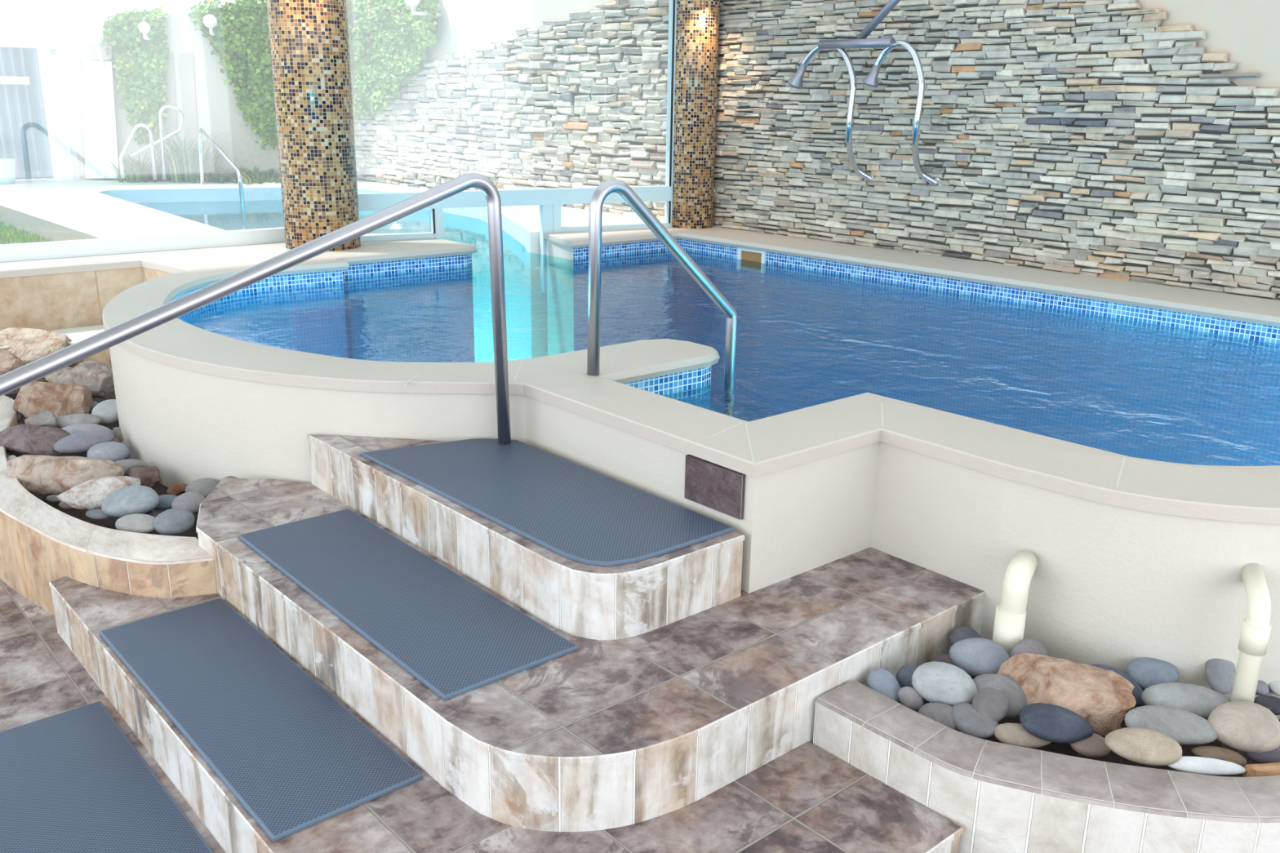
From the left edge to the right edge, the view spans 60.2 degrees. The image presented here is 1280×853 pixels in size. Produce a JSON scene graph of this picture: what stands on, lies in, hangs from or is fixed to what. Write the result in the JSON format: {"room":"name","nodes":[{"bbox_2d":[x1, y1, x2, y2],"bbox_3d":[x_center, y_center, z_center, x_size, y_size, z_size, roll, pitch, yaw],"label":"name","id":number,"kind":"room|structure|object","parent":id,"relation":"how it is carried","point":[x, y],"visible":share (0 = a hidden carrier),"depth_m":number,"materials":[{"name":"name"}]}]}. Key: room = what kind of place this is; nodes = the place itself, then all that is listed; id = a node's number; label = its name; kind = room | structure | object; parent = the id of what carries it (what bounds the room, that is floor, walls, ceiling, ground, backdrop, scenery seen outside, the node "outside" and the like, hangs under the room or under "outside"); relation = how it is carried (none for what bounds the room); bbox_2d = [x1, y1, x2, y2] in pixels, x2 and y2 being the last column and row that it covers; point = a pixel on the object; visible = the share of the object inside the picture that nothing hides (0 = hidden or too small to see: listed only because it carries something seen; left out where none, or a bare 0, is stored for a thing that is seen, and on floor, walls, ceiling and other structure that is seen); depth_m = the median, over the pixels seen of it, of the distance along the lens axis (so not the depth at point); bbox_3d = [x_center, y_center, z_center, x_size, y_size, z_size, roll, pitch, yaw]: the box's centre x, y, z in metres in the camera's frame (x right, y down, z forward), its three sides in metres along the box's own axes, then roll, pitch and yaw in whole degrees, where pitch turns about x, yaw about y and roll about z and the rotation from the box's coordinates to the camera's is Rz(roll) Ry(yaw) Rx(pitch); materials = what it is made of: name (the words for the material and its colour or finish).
{"room":"indoor swimming pool","nodes":[
{"label":"indoor swimming pool","id":0,"kind":"room"},
{"bbox_2d":[0,266,171,330],"bbox_3d":[-3.903,-0.391,4.936,3.660,0.306,0.565,-13,21,-39],"label":"tiled wall","id":1,"kind":"structure","parent":0,"point":[56,301],"depth_m":5.91,"materials":[{"name":"beige tile"}]},
{"bbox_2d":[0,579,225,852],"bbox_3d":[0.507,0.908,2.815,10.400,0.120,9.800,-13,21,-39],"label":"floor","id":2,"kind":"structure","parent":0,"point":[41,677],"depth_m":3.14,"materials":[{"name":"tile"}]},
{"bbox_2d":[0,324,111,382],"bbox_3d":[-3.857,-0.040,4.930,3.600,0.378,0.750,-13,21,-39],"label":"wall ledge","id":3,"kind":"object","parent":2,"relation":"on","point":[76,335],"depth_m":5.74,"materials":[{"name":"beige stone"}]},
{"bbox_2d":[0,327,72,366],"bbox_3d":[-3.093,-0.393,5.604,0.462,0.196,0.265,2,16,3],"label":"boulder","id":4,"kind":"object","parent":3,"relation":"on","point":[29,345],"visible":0.52,"depth_m":5.55,"materials":[{"name":"stone"}]},
{"bbox_2d":[0,701,213,852],"bbox_3d":[-1.231,0.915,2.471,0.375,0.009,1.175,-13,21,-39],"label":"rubber mat","id":5,"kind":"object","parent":2,"relation":"on","point":[72,781],"visible":1,"depth_m":2.61,"materials":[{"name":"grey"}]},
{"bbox_2d":[0,381,217,616],"bbox_3d":[-2.506,0.104,4.673,3.577,0.285,1.570,10,19,28],"label":"planter","id":6,"kind":"object","parent":2,"relation":"on","point":[42,542],"visible":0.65,"depth_m":3.42,"materials":[{"name":"beige tile"}]},
{"bbox_2d":[0,350,26,375],"bbox_3d":[-3.043,-0.275,5.320,0.198,0.179,0.180,13,21,36],"label":"boulder","id":7,"kind":"object","parent":6,"relation":"on","point":[9,362],"visible":0.55,"depth_m":5.26,"materials":[{"name":"stone"}]},
{"bbox_2d":[0,423,71,457],"bbox_3d":[-2.379,0.065,4.331,0.300,0.135,0.162,4,17,9],"label":"boulder","id":8,"kind":"object","parent":6,"relation":"on","point":[19,440],"visible":0.73,"depth_m":4.27,"materials":[{"name":"stone"}]},
{"bbox_2d":[24,409,56,427],"bbox_3d":[-2.485,-0.012,4.576,0.118,0.099,0.122,-11,20,-34],"label":"boulder","id":9,"kind":"object","parent":6,"relation":"on","point":[43,418],"visible":0.6,"depth_m":4.55,"materials":[{"name":"stone"}]},
{"bbox_2d":[12,381,93,418],"bbox_3d":[-2.566,-0.115,4.827,0.312,0.184,0.228,-3,17,-13],"label":"boulder","id":10,"kind":"object","parent":6,"relation":"on","point":[62,399],"visible":0.84,"depth_m":4.76,"materials":[{"name":"stone"}]},
{"bbox_2d":[44,366,72,382],"bbox_3d":[-2.787,-0.245,5.309,0.166,0.097,0.119,7,17,19],"label":"boulder","id":11,"kind":"object","parent":6,"relation":"on","point":[51,377],"visible":0.21,"depth_m":5.27,"materials":[{"name":"stone"}]},
{"bbox_2d":[6,454,124,495],"bbox_3d":[-2.067,0.171,3.973,0.407,0.136,0.165,3,17,8],"label":"boulder","id":12,"kind":"object","parent":6,"relation":"on","point":[49,475],"visible":0.8,"depth_m":3.92,"materials":[{"name":"stone"}]},
{"bbox_2d":[55,413,101,428],"bbox_3d":[-2.360,-0.022,4.620,0.200,0.052,0.088,0,16,-2],"label":"pebble","id":13,"kind":"object","parent":6,"relation":"on","point":[73,419],"visible":0.7,"depth_m":4.60,"materials":[{"name":"stone"}]},
{"bbox_2d":[53,431,114,453],"bbox_3d":[-2.167,0.061,4.298,0.220,0.067,0.109,-4,17,-16],"label":"pebble","id":14,"kind":"object","parent":6,"relation":"on","point":[78,442],"visible":0.88,"depth_m":4.27,"materials":[{"name":"stone"}]},
{"bbox_2d":[56,360,115,398],"bbox_3d":[-2.532,-0.213,5.072,0.270,0.156,0.176,8,18,23],"label":"boulder","id":15,"kind":"object","parent":6,"relation":"on","point":[97,375],"visible":0.74,"depth_m":5.02,"materials":[{"name":"stone"}]},
{"bbox_2d":[61,423,114,434],"bbox_3d":[-2.271,0.025,4.520,0.234,0.057,0.098,1,16,1],"label":"pebble","id":16,"kind":"object","parent":6,"relation":"on","point":[79,428],"visible":0.47,"depth_m":4.51,"materials":[{"name":"stone"}]},
{"bbox_2d":[85,508,111,519],"bbox_3d":[-1.807,0.293,3.688,0.096,0.029,0.047,3,17,6],"label":"pebble","id":17,"kind":"object","parent":6,"relation":"on","point":[95,513],"visible":0.76,"depth_m":3.67,"materials":[{"name":"stone"}]},
{"bbox_2d":[56,475,141,510],"bbox_3d":[-1.837,0.224,3.737,0.262,0.098,0.128,-3,17,-12],"label":"boulder","id":18,"kind":"object","parent":6,"relation":"on","point":[89,495],"visible":0.72,"depth_m":3.70,"materials":[{"name":"stone"}]},
{"bbox_2d":[91,399,118,424],"bbox_3d":[-2.279,-0.063,4.730,0.131,0.086,0.143,0,16,-3],"label":"pebble","id":19,"kind":"object","parent":6,"relation":"on","point":[106,410],"visible":0.61,"depth_m":4.69,"materials":[{"name":"stone"}]},
{"bbox_2d":[86,441,128,462],"bbox_3d":[-2.051,0.101,4.257,0.156,0.068,0.120,-2,17,-11],"label":"pebble","id":20,"kind":"object","parent":6,"relation":"on","point":[113,451],"visible":0.8,"depth_m":4.23,"materials":[{"name":"stone"}]},
{"bbox_2d":[101,485,159,517],"bbox_3d":[-1.695,0.249,3.669,0.177,0.080,0.134,-6,18,-22],"label":"pebble","id":21,"kind":"object","parent":6,"relation":"on","point":[131,500],"visible":0.98,"depth_m":3.63,"materials":[{"name":"stone"}]},
{"bbox_2d":[115,458,148,476],"bbox_3d":[-1.911,0.154,4.119,0.145,0.049,0.087,1,16,0],"label":"pebble","id":22,"kind":"object","parent":6,"relation":"on","point":[125,464],"visible":0.46,"depth_m":4.11,"materials":[{"name":"stone"}]},
{"bbox_2d":[115,513,155,533],"bbox_3d":[-1.606,0.312,3.526,0.143,0.049,0.081,2,17,5],"label":"pebble","id":23,"kind":"object","parent":6,"relation":"on","point":[135,522],"visible":0.81,"depth_m":3.51,"materials":[{"name":"stone"}]},
{"bbox_2d":[125,465,163,488],"bbox_3d":[-1.792,0.184,4.001,0.095,0.070,0.144,-12,21,-38],"label":"boulder","id":24,"kind":"object","parent":6,"relation":"on","point":[149,477],"visible":0.87,"depth_m":3.97,"materials":[{"name":"stone"}]},
{"bbox_2d":[153,494,177,510],"bbox_3d":[-1.619,0.257,3.746,0.130,0.038,0.067,0,16,-1],"label":"pebble","id":25,"kind":"object","parent":6,"relation":"on","point":[165,500],"visible":0.43,"depth_m":3.73,"materials":[{"name":"stone"}]},
{"bbox_2d":[153,508,195,535],"bbox_3d":[-1.487,0.305,3.523,0.124,0.065,0.109,6,17,18],"label":"pebble","id":26,"kind":"object","parent":6,"relation":"on","point":[172,522],"visible":1,"depth_m":3.50,"materials":[{"name":"stone"}]},
{"bbox_2d":[166,483,187,496],"bbox_3d":[-1.643,0.226,3.927,0.065,0.044,0.071,14,21,38],"label":"boulder","id":27,"kind":"object","parent":6,"relation":"on","point":[177,489],"visible":0.76,"depth_m":3.91,"materials":[{"name":"stone"}]},
{"bbox_2d":[171,491,204,514],"bbox_3d":[-1.518,0.259,3.713,0.109,0.058,0.101,-6,18,-21],"label":"pebble","id":28,"kind":"object","parent":6,"relation":"on","point":[191,501],"visible":0.69,"depth_m":3.69,"materials":[{"name":"stone"}]},
{"bbox_2d":[185,478,218,497],"bbox_3d":[-1.534,0.220,3.877,0.127,0.057,0.097,0,16,-3],"label":"pebble","id":29,"kind":"object","parent":6,"relation":"on","point":[204,486],"visible":0.54,"depth_m":3.86,"materials":[{"name":"stone"}]},
{"bbox_2d":[48,434,985,852],"bbox_3d":[-0.335,0.489,3.062,1.835,0.520,2.595,-13,21,-39],"label":"steps","id":30,"kind":"structure","parent":2,"relation":"on","point":[682,718],"depth_m":2.55,"materials":[{"name":"tile"}]},
{"bbox_2d":[0,173,511,444],"bbox_3d":[-1.251,0.083,2.857,2.195,1.389,0.042,-13,21,-39],"label":"stair handrail","id":31,"kind":"object","parent":30,"relation":"attached to","point":[28,373],"visible":1,"depth_m":3.01,"materials":[{"name":"silver metal"}]},
{"bbox_2d":[98,598,422,842],"bbox_3d":[-0.983,0.666,2.727,0.340,0.009,1.160,-13,21,-39],"label":"rubber mat","id":32,"kind":"object","parent":30,"relation":"on","point":[295,757],"visible":1,"depth_m":2.62,"materials":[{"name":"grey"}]},
{"bbox_2d":[237,508,579,700],"bbox_3d":[-0.672,0.426,2.938,0.370,0.009,1.185,-13,21,-39],"label":"rubber mat","id":33,"kind":"object","parent":30,"relation":"on","point":[455,637],"visible":1,"depth_m":2.83,"materials":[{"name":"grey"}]},
{"bbox_2d":[360,438,734,566],"bbox_3d":[-0.315,0.177,3.182,0.465,0.009,1.188,-13,21,-39],"label":"rubber mat","id":34,"kind":"object","parent":30,"relation":"on","point":[575,512],"visible":0.96,"depth_m":3.07,"materials":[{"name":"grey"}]},
{"bbox_2d":[0,226,1279,719],"bbox_3d":[-0.778,0.227,4.397,7.490,1.176,6.687,-13,21,-39],"label":"pool","id":35,"kind":"object","parent":2,"relation":"on","point":[1139,553],"visible":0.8,"depth_m":3.95,"materials":[{"name":"stone"}]},
{"bbox_2d":[0,226,284,262],"bbox_3d":[-3.923,-1.978,5.281,4.621,2.465,0.071,-13,21,-38],"label":"window frame","id":36,"kind":"structure","parent":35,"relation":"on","point":[96,246],"depth_m":6.41,"materials":[{"name":"white paint"}]},
{"bbox_2d":[266,0,360,251],"bbox_3d":[-1.927,-2.298,6.430,0.444,2.485,0.444,-13,21,-39],"label":"column","id":37,"kind":"structure","parent":35,"relation":"on","point":[309,41],"depth_m":6.40,"materials":[{"name":"multicoloured tile"}]},
{"bbox_2d":[357,0,676,292],"bbox_3d":[-0.864,-2.306,7.278,2.582,2.880,0.083,-8,19,-27],"label":"window","id":38,"kind":"structure","parent":35,"relation":"on","point":[549,201],"depth_m":7.65,"materials":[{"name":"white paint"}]},
{"bbox_2d":[586,178,737,417],"bbox_3d":[0.093,-0.223,3.932,0.705,1.305,0.042,-13,21,-39],"label":"grab rail","id":39,"kind":"object","parent":35,"relation":"attached to","point":[605,188],"visible":0.97,"depth_m":3.69,"materials":[{"name":"silver metal"}]},
{"bbox_2d":[671,0,719,228],"bbox_3d":[0.396,-2.674,7.822,0.320,2.485,0.320,-13,21,-39],"label":"column","id":40,"kind":"structure","parent":35,"relation":"on","point":[697,27],"depth_m":7.82,"materials":[{"name":"multicoloured tile"}]},
{"bbox_2d":[133,200,1279,465],"bbox_3d":[-1.351,-0.980,6.823,3.934,0.001,10.773,-13,21,-39],"label":"water","id":41,"kind":"object","parent":35,"relation":"in","point":[255,214],"visible":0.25,"depth_m":5.41,"materials":[{"name":"blue liquid"}]},
{"bbox_2d":[684,454,745,519],"bbox_3d":[0.199,0.161,2.964,0.014,0.124,0.215,-13,21,-39],"label":"plaque","id":42,"kind":"object","parent":35,"relation":"attached to","point":[722,489],"visible":1,"depth_m":2.95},
{"bbox_2d":[813,676,1279,852],"bbox_3d":[1.575,0.773,2.611,2.344,0.285,0.882,0,16,-2],"label":"planter","id":43,"kind":"object","parent":2,"relation":"on","point":[1053,797],"visible":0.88,"depth_m":2.26,"materials":[{"name":"tile"}]},
{"bbox_2d":[866,668,900,702],"bbox_3d":[0.583,0.620,2.630,0.086,0.064,0.063,9,18,24],"label":"pebble","id":44,"kind":"object","parent":43,"relation":"in","point":[881,681],"visible":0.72,"depth_m":2.62,"materials":[{"name":"stone"}]},
{"bbox_2d":[897,686,923,711],"bbox_3d":[0.634,0.638,2.588,0.060,0.043,0.044,5,17,15],"label":"pebble","id":45,"kind":"object","parent":43,"relation":"on","point":[908,696],"visible":0.9,"depth_m":2.58,"materials":[{"name":"stone"}]},
{"bbox_2d":[896,664,929,705],"bbox_3d":[0.682,0.631,2.666,0.129,0.079,0.066,11,19,30],"label":"pebble","id":46,"kind":"object","parent":43,"relation":"on","point":[904,676],"visible":0.27,"depth_m":2.67,"materials":[{"name":"stone"}]},
{"bbox_2d":[918,702,956,729],"bbox_3d":[0.687,0.663,2.522,0.101,0.042,0.066,4,17,11],"label":"pebble","id":47,"kind":"object","parent":43,"relation":"on","point":[940,713],"visible":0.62,"depth_m":2.51,"materials":[{"name":"stone"}]},
{"bbox_2d":[911,661,977,706],"bbox_3d":[0.719,0.610,2.601,0.148,0.074,0.115,10,19,29],"label":"pebble","id":48,"kind":"object","parent":43,"relation":"in","point":[935,682],"visible":0.9,"depth_m":2.58,"materials":[{"name":"stone"}]},
{"bbox_2d":[932,653,972,677],"bbox_3d":[0.795,0.610,2.797,0.107,0.042,0.064,6,17,17],"label":"pebble","id":49,"kind":"object","parent":43,"relation":"on","point":[945,658],"visible":0.2,"depth_m":2.80,"materials":[{"name":"stone"}]},
{"bbox_2d":[949,626,981,644],"bbox_3d":[0.847,0.553,2.868,0.079,0.045,0.073,-7,18,-25],"label":"pebble","id":50,"kind":"object","parent":43,"relation":"on","point":[962,633],"visible":0.52,"depth_m":2.86,"materials":[{"name":"stone"}]},
{"bbox_2d":[951,702,998,737],"bbox_3d":[0.759,0.668,2.504,0.108,0.051,0.079,8,18,21],"label":"pebble","id":51,"kind":"object","parent":43,"relation":"in","point":[967,720],"visible":0.91,"depth_m":2.49,"materials":[{"name":"stone"}]},
{"bbox_2d":[972,688,1009,721],"bbox_3d":[0.802,0.638,2.523,0.087,0.064,0.069,-4,17,-17],"label":"pebble","id":52,"kind":"object","parent":51,"relation":"on","point":[992,704],"visible":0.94,"depth_m":2.51,"materials":[{"name":"stone"}]},
{"bbox_2d":[949,637,1009,677],"bbox_3d":[0.843,0.572,2.734,0.146,0.071,0.113,8,18,24],"label":"pebble","id":53,"kind":"object","parent":43,"relation":"on","point":[977,656],"visible":0.79,"depth_m":2.71,"materials":[{"name":"stone"}]},
{"bbox_2d":[973,674,1027,718],"bbox_3d":[0.847,0.634,2.595,0.139,0.070,0.110,3,17,7],"label":"pebble","id":54,"kind":"object","parent":43,"relation":"on","point":[1009,686],"visible":0.53,"depth_m":2.58,"materials":[{"name":"stone"}]},
{"bbox_2d":[991,550,1037,655],"bbox_3d":[0.957,0.493,2.837,0.074,0.337,0.131,10,19,28],"label":"drain pipe","id":55,"kind":"object","parent":43,"relation":"on","point":[1011,613],"visible":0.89,"depth_m":2.78,"materials":[{"name":"beige plastic"}]},
{"bbox_2d":[993,723,1051,748],"bbox_3d":[0.858,0.693,2.467,0.132,0.035,0.057,3,17,9],"label":"pebble","id":56,"kind":"object","parent":43,"relation":"in","point":[1012,734],"visible":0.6,"depth_m":2.45,"materials":[{"name":"stone"}]},
{"bbox_2d":[1008,638,1047,657],"bbox_3d":[0.962,0.583,2.738,0.115,0.090,0.083,-12,21,-37],"label":"pebble","id":57,"kind":"object","parent":43,"relation":"in","point":[1032,646],"visible":0.29,"depth_m":2.74,"materials":[{"name":"stone"}]},
{"bbox_2d":[1019,702,1093,743],"bbox_3d":[0.929,0.664,2.462,0.160,0.058,0.090,6,17,16],"label":"pebble","id":58,"kind":"object","parent":43,"relation":"in","point":[1050,722],"visible":1,"depth_m":2.44,"materials":[{"name":"stone"}]},
{"bbox_2d":[996,653,1136,736],"bbox_3d":[1.001,0.623,2.578,0.306,0.136,0.172,3,17,7],"label":"boulder","id":59,"kind":"object","parent":43,"relation":"on","point":[1102,697],"visible":0.73,"depth_m":2.54,"materials":[{"name":"stone"}]},
{"bbox_2d":[1069,733,1111,757],"bbox_3d":[0.995,0.703,2.440,0.090,0.036,0.058,3,17,7],"label":"pebble","id":60,"kind":"object","parent":43,"relation":"in","point":[1094,746],"visible":0.76,"depth_m":2.42,"materials":[{"name":"stone"}]},
{"bbox_2d":[1090,664,1144,708],"bbox_3d":[1.142,0.623,2.652,0.140,0.077,0.067,10,19,27],"label":"pebble","id":61,"kind":"object","parent":43,"relation":"in","point":[1137,691],"visible":0.23,"depth_m":2.64,"materials":[{"name":"stone"}]},
{"bbox_2d":[1103,727,1182,765],"bbox_3d":[1.078,0.685,2.365,0.161,0.052,0.078,4,17,9],"label":"pebble","id":62,"kind":"object","parent":43,"relation":"on","point":[1145,746],"visible":1,"depth_m":2.35,"materials":[{"name":"stone"}]},
{"bbox_2d":[1125,657,1178,690],"bbox_3d":[1.258,0.609,2.705,0.128,0.058,0.093,0,16,-2],"label":"pebble","id":63,"kind":"object","parent":43,"relation":"on","point":[1147,673],"visible":0.77,"depth_m":2.69,"materials":[{"name":"stone"}]},
{"bbox_2d":[1124,705,1217,745],"bbox_3d":[1.185,0.667,2.464,0.198,0.058,0.091,2,16,3],"label":"pebble","id":64,"kind":"object","parent":43,"relation":"on","point":[1184,727],"visible":0.88,"depth_m":2.45,"materials":[{"name":"stone"}]},
{"bbox_2d":[1141,682,1230,719],"bbox_3d":[1.269,0.639,2.562,0.202,0.059,0.091,2,16,4],"label":"pebble","id":65,"kind":"object","parent":43,"relation":"on","point":[1199,700],"visible":0.62,"depth_m":2.55,"materials":[{"name":"stone"}]},
{"bbox_2d":[1167,755,1246,775],"bbox_3d":[1.200,0.720,2.338,0.167,0.025,0.038,3,17,6],"label":"pebble","id":66,"kind":"object","parent":43,"relation":"on","point":[1197,765],"visible":1,"depth_m":2.33,"materials":[{"name":"stone"}]},
{"bbox_2d":[1191,746,1246,766],"bbox_3d":[1.269,0.724,2.419,0.115,0.029,0.044,4,17,9],"label":"pebble","id":67,"kind":"object","parent":43,"relation":"in","point":[1211,752],"visible":0.7,"depth_m":2.41,"materials":[{"name":"stone"}]},
{"bbox_2d":[1204,658,1235,694],"bbox_3d":[1.413,0.594,2.688,0.074,0.086,0.098,2,16,2],"label":"pebble","id":68,"kind":"object","parent":43,"relation":"on","point":[1220,673],"visible":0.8,"depth_m":2.67,"materials":[{"name":"stone"}]},
{"bbox_2d":[1222,563,1271,752],"bbox_3d":[1.421,0.538,2.590,0.057,0.404,0.202,8,18,22],"label":"drain pipe","id":69,"kind":"object","parent":43,"relation":"on","point":[1255,630],"visible":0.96,"depth_m":2.50,"materials":[{"name":"beige plastic"}]},
{"bbox_2d":[1242,762,1279,777],"bbox_3d":[1.339,0.742,2.327,0.131,0.072,0.078,-3,17,-13],"label":"boulder","id":70,"kind":"object","parent":43,"relation":"on","point":[1264,769],"visible":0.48,"depth_m":2.31,"materials":[{"name":"stone"}]},
{"bbox_2d":[1244,746,1279,764],"bbox_3d":[1.388,0.709,2.437,0.115,0.054,0.083,-2,17,-11],"label":"pebble","id":71,"kind":"object","parent":43,"relation":"in","point":[1273,756],"visible":0.44,"depth_m":2.41,"materials":[{"name":"stone"}]},
{"bbox_2d":[1207,700,1279,752],"bbox_3d":[1.348,0.669,2.464,0.160,0.078,0.128,5,17,13],"label":"pebble","id":72,"kind":"object","parent":71,"relation":"on","point":[1246,726],"visible":0.98,"depth_m":2.43,"materials":[{"name":"stone"}]},
{"bbox_2d":[1255,680,1269,695],"bbox_3d":[1.511,0.635,2.694,0.045,0.031,0.047,-11,20,-34],"label":"pebble","id":73,"kind":"object","parent":43,"relation":"on","point":[1262,689],"visible":0.56,"depth_m":2.68,"materials":[{"name":"stone"}]},
{"bbox_2d":[1253,695,1279,715],"bbox_3d":[1.506,0.665,2.630,0.076,0.031,0.050,0,16,-4],"label":"pebble","id":74,"kind":"object","parent":43,"relation":"on","point":[1272,703],"visible":0.71,"depth_m":2.62,"materials":[{"name":"stone"}]},
{"bbox_2d":[49,2,357,179],"bbox_3d":[-4.609,-3.455,11.856,3.020,2.388,0.300,-3,17,-12],"label":"wall","id":75,"kind":"structure","parent":0,"point":[195,86],"depth_m":11.72,"materials":[{"name":"paint"}]},
{"bbox_2d":[88,26,106,70],"bbox_3d":[-5.522,-3.803,11.302,0.128,0.537,0.377,-3,17,-14],"label":"globe lamp","id":76,"kind":"object","parent":75,"relation":"attached to","point":[95,33],"visible":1,"depth_m":11.12,"materials":[{"name":"white glass"}]},
{"bbox_2d":[82,60,118,178],"bbox_3d":[-5.663,-3.201,11.535,0.401,1.190,0.050,-3,17,-12],"label":"gate","id":77,"kind":"object","parent":75,"relation":"attached to","point":[99,111],"visible":0.86,"depth_m":11.52,"materials":[{"name":"white"}]},
{"bbox_2d":[99,5,169,145],"bbox_3d":[-5.210,-3.657,11.514,0.700,1.406,0.255,-1,17,-6],"label":"ivy","id":78,"kind":"object","parent":75,"relation":"attached to","point":[141,64],"visible":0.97,"depth_m":11.45,"materials":[{"name":"green plant"}]},
{"bbox_2d":[137,22,150,40],"bbox_3d":[-5.065,-4.058,11.328,0.113,0.171,0.357,-3,17,-14],"label":"globe lamp","id":79,"kind":"object","parent":75,"relation":"attached to","point":[144,27],"visible":0.99,"depth_m":11.18,"materials":[{"name":"white glass"}]},
{"bbox_2d":[203,13,217,35],"bbox_3d":[-4.439,-4.161,11.435,0.134,0.200,0.368,-3,17,-14],"label":"globe lamp","id":80,"kind":"object","parent":75,"relation":"attached to","point":[210,20],"visible":0.99,"depth_m":11.28,"materials":[{"name":"white glass"}]},
{"bbox_2d":[186,0,354,150],"bbox_3d":[-3.885,-3.805,11.767,1.689,1.675,0.282,-2,17,-10],"label":"ivy","id":81,"kind":"object","parent":75,"relation":"attached to","point":[251,48],"visible":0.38,"depth_m":11.64,"materials":[{"name":"green plant"}]},
{"bbox_2d":[350,0,1279,298],"bbox_3d":[0.515,-2.306,8.197,0.276,3.800,14.600,-13,21,-39],"label":"wall","id":82,"kind":"structure","parent":0,"point":[1137,140],"depth_m":6.70,"materials":[{"name":"grey stone"}]},
{"bbox_2d":[351,0,440,119],"bbox_3d":[-2.529,-3.759,11.139,0.294,1.329,1.943,-13,21,-39],"label":"ivy","id":83,"kind":"object","parent":82,"relation":"attached to","point":[390,42],"visible":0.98,"depth_m":11.09,"materials":[{"name":"green plant"}]},
{"bbox_2d":[404,0,441,17],"bbox_3d":[-2.042,-3.980,10.371,0.375,0.220,0.150,-13,21,-39],"label":"globe lamp","id":84,"kind":"object","parent":82,"relation":"attached to","point":[411,3],"visible":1,"depth_m":10.31,"materials":[{"name":"white glass"}]},
{"bbox_2d":[787,0,942,186],"bbox_3d":[1.469,-2.237,6.678,0.332,1.545,1.277,-13,21,-39],"label":"shower","id":85,"kind":"object","parent":82,"relation":"attached to","point":[796,81],"visible":1,"depth_m":6.61,"materials":[{"name":"silver metal"}]},
{"bbox_3d":[-5.701,-0.821,6.631,4.030,0.260,3.410,-13,21,-39],"label":"ground","id":86,"kind":"structure","parent":0,"visible":0},
{"bbox_2d":[0,220,57,244],"bbox_3d":[-4.766,-1.282,7.677,1.158,0.060,2.728,-13,21,-39],"label":"lawn","id":87,"kind":"structure","parent":86,"relation":"on","point":[11,235],"depth_m":8.05,"materials":[{"name":"green plant"}]},
{"label":"outside","id":88,"kind":"structure","parent":0,"visible":0},
{"bbox_2d":[0,177,664,359],"bbox_3d":[-4.933,-1.129,8.677,7.880,1.115,7.300,-13,21,-39],"label":"terrace","id":89,"kind":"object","parent":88,"point":[57,209],"visible":0.25,"depth_m":8.80,"materials":[{"name":"stone"}]},
{"bbox_2d":[0,158,15,184],"bbox_3d":[-6.377,-2.544,11.008,0.280,0.240,0.280,-13,21,-39],"label":"flower pot","id":90,"kind":"object","parent":89,"relation":"on","point":[7,166],"visible":1,"depth_m":10.95,"materials":[{"name":"white paint"}]},
{"bbox_2d":[0,0,79,180],"bbox_3d":[-7.995,-3.576,9.751,5.460,2.885,0.250,-13,21,-39],"label":"house","id":91,"kind":"structure","parent":89,"relation":"on","point":[26,26],"depth_m":11.35,"materials":[{"name":"white"}]},
{"bbox_2d":[0,46,53,179],"bbox_3d":[-7.098,-3.070,10.782,2.340,1.335,0.139,-13,21,-39],"label":"curtain","id":92,"kind":"object","parent":91,"relation":"hanging from","point":[24,132],"depth_m":11.40,"materials":[{"name":"white fabric"}]},
{"bbox_2d":[88,152,173,182],"bbox_3d":[-5.264,-2.727,11.579,0.934,0.298,0.905,-13,21,-39],"label":"plant","id":93,"kind":"object","parent":89,"relation":"on","point":[140,175],"visible":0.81,"depth_m":11.50,"materials":[{"name":"green plant"}]},
{"bbox_2d":[119,123,157,179],"bbox_3d":[-5.086,-2.776,11.145,0.358,0.558,0.040,-13,21,-39],"label":"handrail","id":94,"kind":"object","parent":89,"relation":"on","point":[136,126],"visible":1,"depth_m":11.10,"materials":[{"name":"silver metal"}]},
{"bbox_2d":[129,105,183,179],"bbox_3d":[-4.920,-2.898,11.258,0.573,0.740,0.036,-13,21,-39],"label":"handrail","id":95,"kind":"object","parent":89,"relation":"on","point":[162,108],"visible":1,"depth_m":11.27,"materials":[{"name":"silver metal"}]},
{"bbox_2d":[137,129,237,182],"bbox_3d":[-4.790,-2.864,11.654,1.161,0.532,1.183,-13,21,-39],"label":"plant","id":96,"kind":"object","parent":89,"relation":"on","point":[178,162],"visible":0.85,"depth_m":11.55,"materials":[{"name":"green plant"}]},
{"bbox_2d":[175,166,262,182],"bbox_3d":[-4.512,-2.690,11.770,1.055,0.143,1.151,-13,21,-39],"label":"plant","id":97,"kind":"object","parent":89,"relation":"on","point":[213,180],"visible":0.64,"depth_m":11.61,"materials":[{"name":"green plant"}]},
{"bbox_2d":[197,128,244,206],"bbox_3d":[-4.119,-2.537,10.825,0.066,0.733,1.243,-12,20,-36],"label":"handrail","id":98,"kind":"object","parent":89,"relation":"on","point":[201,131],"visible":0.96,"depth_m":10.82,"materials":[{"name":"silver metal"}]},
{"bbox_2d":[238,165,280,183],"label":"plant","id":99,"kind":"object","parent":89,"relation":"on","point":[255,176],"depth_m":11.70,"materials":[{"name":"green plant"}]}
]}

